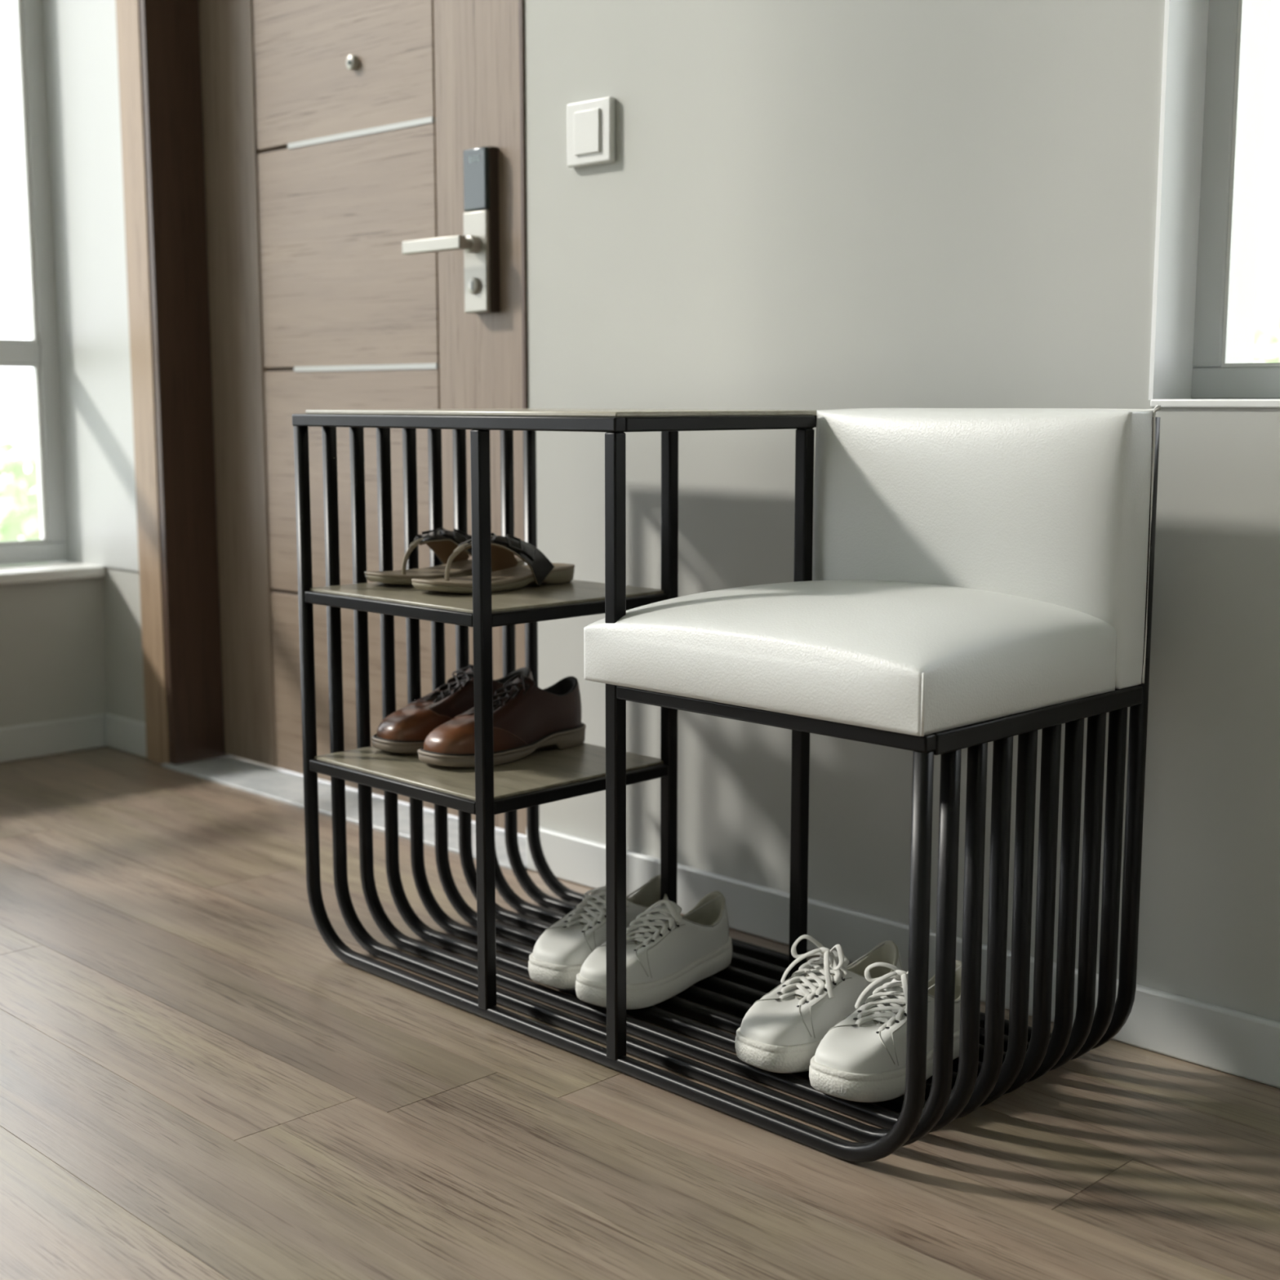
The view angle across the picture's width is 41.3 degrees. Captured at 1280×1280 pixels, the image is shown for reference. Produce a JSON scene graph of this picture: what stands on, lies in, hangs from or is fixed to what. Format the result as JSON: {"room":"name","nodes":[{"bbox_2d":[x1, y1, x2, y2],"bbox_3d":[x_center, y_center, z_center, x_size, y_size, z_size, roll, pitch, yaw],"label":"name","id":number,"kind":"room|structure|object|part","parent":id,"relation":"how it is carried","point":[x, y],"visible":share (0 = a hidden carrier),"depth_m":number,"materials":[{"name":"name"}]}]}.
{"room":"home entryway","nodes":[
{"label":"home entryway","id":0,"kind":"room"},
{"bbox_2d":[0,577,107,728],"bbox_3d":[-2.762,-1.333,1.916,0.240,3.640,4.380,8,11,44],"label":"wall","id":1,"kind":"structure","parent":0,"point":[53,661],"depth_m":3.50,"materials":[{"name":"paint"}]},
{"bbox_2d":[0,0,68,565],"bbox_3d":[-2.651,-1.508,2.065,0.045,3.096,3.980,8,11,44],"label":"window","id":2,"kind":"structure","parent":1,"relation":"in","point":[40,353],"depth_m":3.56,"materials":[{"name":"white paint"}]},
{"bbox_2d":[0,713,106,763],"bbox_3d":[-2.677,0.407,2.067,0.013,0.071,4.367,8,11,44],"label":"baseboard","id":3,"kind":"structure","parent":1,"relation":"attached to","point":[25,741],"depth_m":3.51,"materials":[{"name":"grey paint"}]},
{"bbox_2d":[0,561,106,584],"bbox_3d":[-2.578,0.046,2.211,0.160,0.022,3.980,8,11,44],"label":"trim","id":4,"kind":"structure","parent":1,"relation":"attached to","point":[39,572],"depth_m":3.49,"materials":[{"name":"white paint"}]},
{"bbox_2d":[0,746,1279,1279],"bbox_3d":[-1.014,0.703,0.409,5.345,0.050,5.028,8,11,44],"label":"floor","id":5,"kind":"structure","parent":0,"point":[194,1085],"depth_m":1.71,"materials":[{"name":"brown wood"}]},
{"bbox_2d":[292,404,1160,1162],"bbox_3d":[0.046,0.086,2.010,0.996,0.723,0.416,8,11,44],"label":"bench","id":6,"kind":"object","parent":5,"relation":"on","point":[974,578],"visible":0.98,"depth_m":1.80,"materials":[{"name":"black metal"}]},
{"bbox_3d":[-0.308,-0.040,2.078,0.340,0.016,0.016,8,11,44],"label":"rail","id":7,"kind":"part","parent":6,"relation":"part of","materials":[{"name":"black metal"}]},
{"bbox_3d":[-0.308,0.180,2.109,0.340,0.016,0.016,8,11,44],"label":"rail","id":8,"kind":"part","parent":6,"relation":"part of","materials":[{"name":"black metal"}]},
{"bbox_2d":[364,527,524,585],"bbox_3d":[-0.259,-0.116,2.283,0.250,0.071,0.090,-7,11,-43],"label":"sandal","id":9,"kind":"object","parent":6,"relation":"on","point":[442,542],"visible":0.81,"depth_m":2.26,"materials":[{"name":"brown leather"}]},
{"bbox_2d":[371,664,533,753],"bbox_3d":[-0.248,0.087,2.316,0.268,0.103,0.094,-7,11,-43],"label":"shoe","id":10,"kind":"object","parent":6,"relation":"on","point":[406,730],"visible":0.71,"depth_m":2.25,"materials":[{"name":"brown leather"}]},
{"bbox_3d":[-0.230,-0.253,1.970,0.593,0.016,0.017,8,11,44],"label":"rail","id":11,"kind":"part","parent":6,"relation":"part of","materials":[{"name":"black metal"}]},
{"bbox_3d":[-0.181,0.100,1.971,0.017,0.683,0.017,8,11,44],"label":"post","id":12,"kind":"part","parent":6,"relation":"part of","materials":[{"name":"black metal"}]},
{"bbox_2d":[310,579,663,613],"bbox_3d":[-0.196,-0.062,2.183,0.345,0.008,0.311,8,11,44],"label":"shelf","id":13,"kind":"object","parent":6,"relation":"attached to","point":[575,596],"depth_m":2.11,"materials":[{"name":"beige wood"}]},
{"bbox_2d":[314,742,663,799],"bbox_3d":[-0.196,0.158,2.214,0.345,0.008,0.311,8,11,44],"label":"shelf","id":14,"kind":"object","parent":6,"relation":"attached to","point":[580,770],"depth_m":2.14,"materials":[{"name":"beige wood"}]},
{"bbox_2d":[411,533,574,593],"bbox_3d":[-0.183,-0.103,2.191,0.090,0.071,0.250,8,11,43],"label":"sandal","id":15,"kind":"object","parent":6,"relation":"on","point":[539,570],"visible":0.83,"depth_m":2.18,"materials":[{"name":"brown leather"}]},
{"bbox_2d":[417,674,586,768],"bbox_3d":[-0.175,0.099,2.233,0.094,0.103,0.268,7,11,42],"label":"shoe","id":16,"kind":"object","parent":6,"relation":"on","point":[528,718],"visible":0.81,"depth_m":2.21,"materials":[{"name":"brown leather"}]},
{"bbox_3d":[-0.072,-0.037,2.062,0.016,0.016,0.293,8,11,44],"label":"rail","id":17,"kind":"part","parent":6,"relation":"part of","materials":[{"name":"black metal"}]},
{"bbox_3d":[-0.072,0.182,2.093,0.016,0.016,0.293,8,11,44],"label":"rail","id":18,"kind":"part","parent":6,"relation":"part of","materials":[{"name":"black metal"}]},
{"bbox_2d":[528,875,668,989],"bbox_3d":[-0.043,0.362,2.154,0.096,0.103,0.257,6,10,37],"label":"sneaker","id":19,"kind":"object","parent":6,"relation":"on","point":[559,953],"visible":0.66,"depth_m":2.09,"materials":[{"name":"white leather"}]},
{"bbox_3d":[-0.026,0.121,1.817,0.017,0.683,0.017,8,11,44],"label":"post","id":20,"kind":"part","parent":6,"relation":"part of","materials":[{"name":"black metal"}]},
{"bbox_2d":[575,891,732,1009],"bbox_3d":[0.025,0.372,2.082,0.096,0.104,0.257,6,10,38],"label":"sneaker","id":21,"kind":"object","parent":6,"relation":"on","point":[668,952],"visible":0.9,"depth_m":2.05,"materials":[{"name":"white leather"}]},
{"bbox_3d":[0.038,0.070,2.188,0.017,0.685,0.017,8,11,44],"label":"post","id":22,"kind":"part","parent":6,"relation":"part of","materials":[{"name":"black metal"}]},
{"bbox_3d":[0.090,-0.240,1.883,0.017,0.016,0.310,8,11,44],"label":"rail","id":23,"kind":"part","parent":6,"relation":"part of","materials":[{"name":"black metal"}]},
{"bbox_3d":[0.121,0.074,1.663,0.398,0.016,0.017,8,11,44],"label":"rail","id":24,"kind":"part","parent":6,"relation":"part of","materials":[{"name":"black metal"}]},
{"bbox_3d":[0.193,0.092,2.035,0.017,0.685,0.017,8,11,44],"label":"post","id":25,"kind":"part","parent":6,"relation":"part of","materials":[{"name":"black metal"}]},
{"bbox_3d":[0.045,-0.291,2.243,0.560,0.016,0.017,8,11,44],"label":"rail","id":26,"kind":"part","parent":6,"relation":"part of","materials":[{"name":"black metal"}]},
{"bbox_2d":[734,934,902,1073],"bbox_3d":[0.207,0.390,1.891,0.257,0.120,0.096,-8,11,-44],"label":"sneaker","id":27,"kind":"object","parent":6,"relation":"on","point":[784,1029],"visible":0.87,"depth_m":1.84,"materials":[{"name":"white leather"}]},
{"bbox_2d":[583,579,1117,736],"bbox_3d":[0.216,-0.003,1.782,0.450,0.102,0.354,8,11,44],"label":"seat cushion","id":28,"kind":"object","parent":6,"relation":"on","point":[833,657],"depth_m":1.66,"materials":[{"name":"white leather"}]},
{"bbox_2d":[808,960,961,1102],"bbox_3d":[0.279,0.404,1.817,0.096,0.115,0.257,7,11,40],"label":"sneaker","id":29,"kind":"object","parent":6,"relation":"on","point":[862,1058],"visible":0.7,"depth_m":1.75,"materials":[{"name":"white leather"}]},
{"bbox_2d":[812,408,1153,688],"bbox_3d":[0.358,-0.111,1.888,0.414,0.291,0.084,8,11,44],"label":"backrest cushion","id":30,"kind":"object","parent":6,"relation":"on","point":[1053,508],"depth_m":1.80,"materials":[{"name":"white leather"}]},
{"bbox_3d":[0.393,0.075,1.666,0.018,0.020,0.372,8,11,44],"label":"rail","id":31,"kind":"part","parent":6,"relation":"part of","materials":[{"name":"black metal"}]},
{"bbox_2d":[55,0,1279,1022],"bbox_3d":[0.585,-1.323,1.842,5.085,3.640,0.240,8,11,44],"label":"wall","id":32,"kind":"structure","parent":0,"point":[801,204],"depth_m":2.10,"materials":[{"name":"paint"}]},
{"bbox_2d":[41,0,138,571],"bbox_3d":[-1.112,-1.686,3.325,0.335,3.096,0.004,8,11,44],"label":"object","id":33,"kind":"structure","parent":32,"relation":"attached to","point":[80,42],"depth_m":3.47,"materials":[{"name":"grey paint"}]},
{"bbox_2d":[103,712,146,757],"bbox_3d":[-1.067,0.199,3.539,0.193,0.071,0.013,8,11,44],"label":"baseboard","id":34,"kind":"structure","parent":32,"relation":"attached to","point":[124,734],"depth_m":3.54,"materials":[{"name":"grey paint"}]},
{"bbox_2d":[115,0,528,835],"bbox_3d":[-0.541,-0.799,2.959,1.162,2.210,0.157,8,11,44],"label":"door","id":35,"kind":"structure","parent":32,"relation":"in","point":[325,203],"depth_m":3.15,"materials":[{"name":"brown wood"}]},
{"bbox_3d":[-0.969,-0.845,3.287,0.088,2.210,0.022,8,11,44],"label":"casing","id":36,"kind":"part","parent":35,"relation":"part of","materials":[{"name":"brown wood"}]},
{"bbox_3d":[-0.324,-0.638,2.747,0.149,0.021,0.040,8,11,44],"label":"lever","id":37,"kind":"part","parent":35,"relation":"part of","materials":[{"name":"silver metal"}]},
{"bbox_3d":[-0.261,-0.609,2.734,0.059,0.160,0.014,8,11,44],"label":"plate","id":38,"kind":"part","parent":35,"relation":"part of","materials":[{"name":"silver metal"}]},
{"bbox_3d":[-0.252,-0.658,2.730,0.062,0.258,0.018,8,11,44],"label":"plate","id":39,"kind":"part","parent":35,"relation":"part of","materials":[{"name":"silver"}]},
{"bbox_2d":[161,756,527,869],"bbox_3d":[-0.530,0.298,3.072,1.086,0.007,0.130,8,11,44],"label":"threshold","id":40,"kind":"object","parent":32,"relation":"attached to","point":[275,784],"depth_m":3.14,"materials":[{"name":"stone"}]},
{"bbox_2d":[566,96,614,168],"bbox_3d":[-0.071,-0.719,2.406,0.092,0.089,0.014,8,11,44],"label":"light switch","id":41,"kind":"object","parent":32,"relation":"attached to","point":[590,124],"visible":1,"depth_m":2.40,"materials":[{"name":"white plastic"}]},
{"bbox_2d":[526,826,1279,1088],"bbox_3d":[1.060,0.496,1.439,3.489,0.071,0.013,8,11,44],"label":"baseboard","id":42,"kind":"structure","parent":32,"relation":"attached to","point":[1241,1044],"depth_m":2.17,"materials":[{"name":"grey paint"}]},
{"bbox_2d":[1148,0,1208,399],"bbox_3d":[0.586,-1.118,1.756,0.005,1.722,0.088,8,11,44],"label":"trim","id":43,"kind":"structure","parent":32,"relation":"attached to","point":[1185,21],"depth_m":1.84,"materials":[{"name":"white paint"}]},
{"bbox_2d":[1150,399,1279,408],"bbox_3d":[1.050,-0.197,1.419,1.312,0.009,0.089,8,11,44],"label":"trim","id":44,"kind":"structure","parent":32,"relation":"attached to","point":[1233,403],"depth_m":1.79,"materials":[{"name":"white paint"}]},
{"bbox_2d":[1191,0,1279,399],"bbox_3d":[1.086,-1.058,1.333,1.312,1.722,0.014,8,11,44],"label":"window","id":45,"kind":"structure","parent":32,"relation":"in","point":[1212,378],"depth_m":1.86,"materials":[{"name":"white paint"}]},
{"label":"outside","id":46,"kind":"structure","parent":0,"visible":0},
{"bbox_3d":[9.440,1.651,12.456,60.000,0.100,52.000,8,11,44],"label":"lawn","id":47,"kind":"structure","parent":46,"visible":0},
{"bbox_2d":[0,454,47,565],"bbox_3d":[-4.480,0.174,11.853,1.802,3.000,1.843,8,11,44],"label":"tree","id":48,"kind":"object","parent":47,"relation":"on","point":[21,512],"visible":0.03,"depth_m":11.68,"materials":[{"name":"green plant"}]},
{"bbox_2d":[0,441,48,566],"bbox_3d":[-3.171,0.555,8.557,1.098,3.168,1.146,8,11,44],"label":"tree","id":49,"kind":"object","parent":47,"relation":"on","point":[15,497],"visible":0.23,"depth_m":8.20,"materials":[{"name":"green plant"}]},
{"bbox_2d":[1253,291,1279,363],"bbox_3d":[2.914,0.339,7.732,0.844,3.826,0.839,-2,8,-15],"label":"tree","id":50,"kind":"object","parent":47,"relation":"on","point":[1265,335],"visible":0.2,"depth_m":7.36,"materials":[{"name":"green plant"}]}
]}

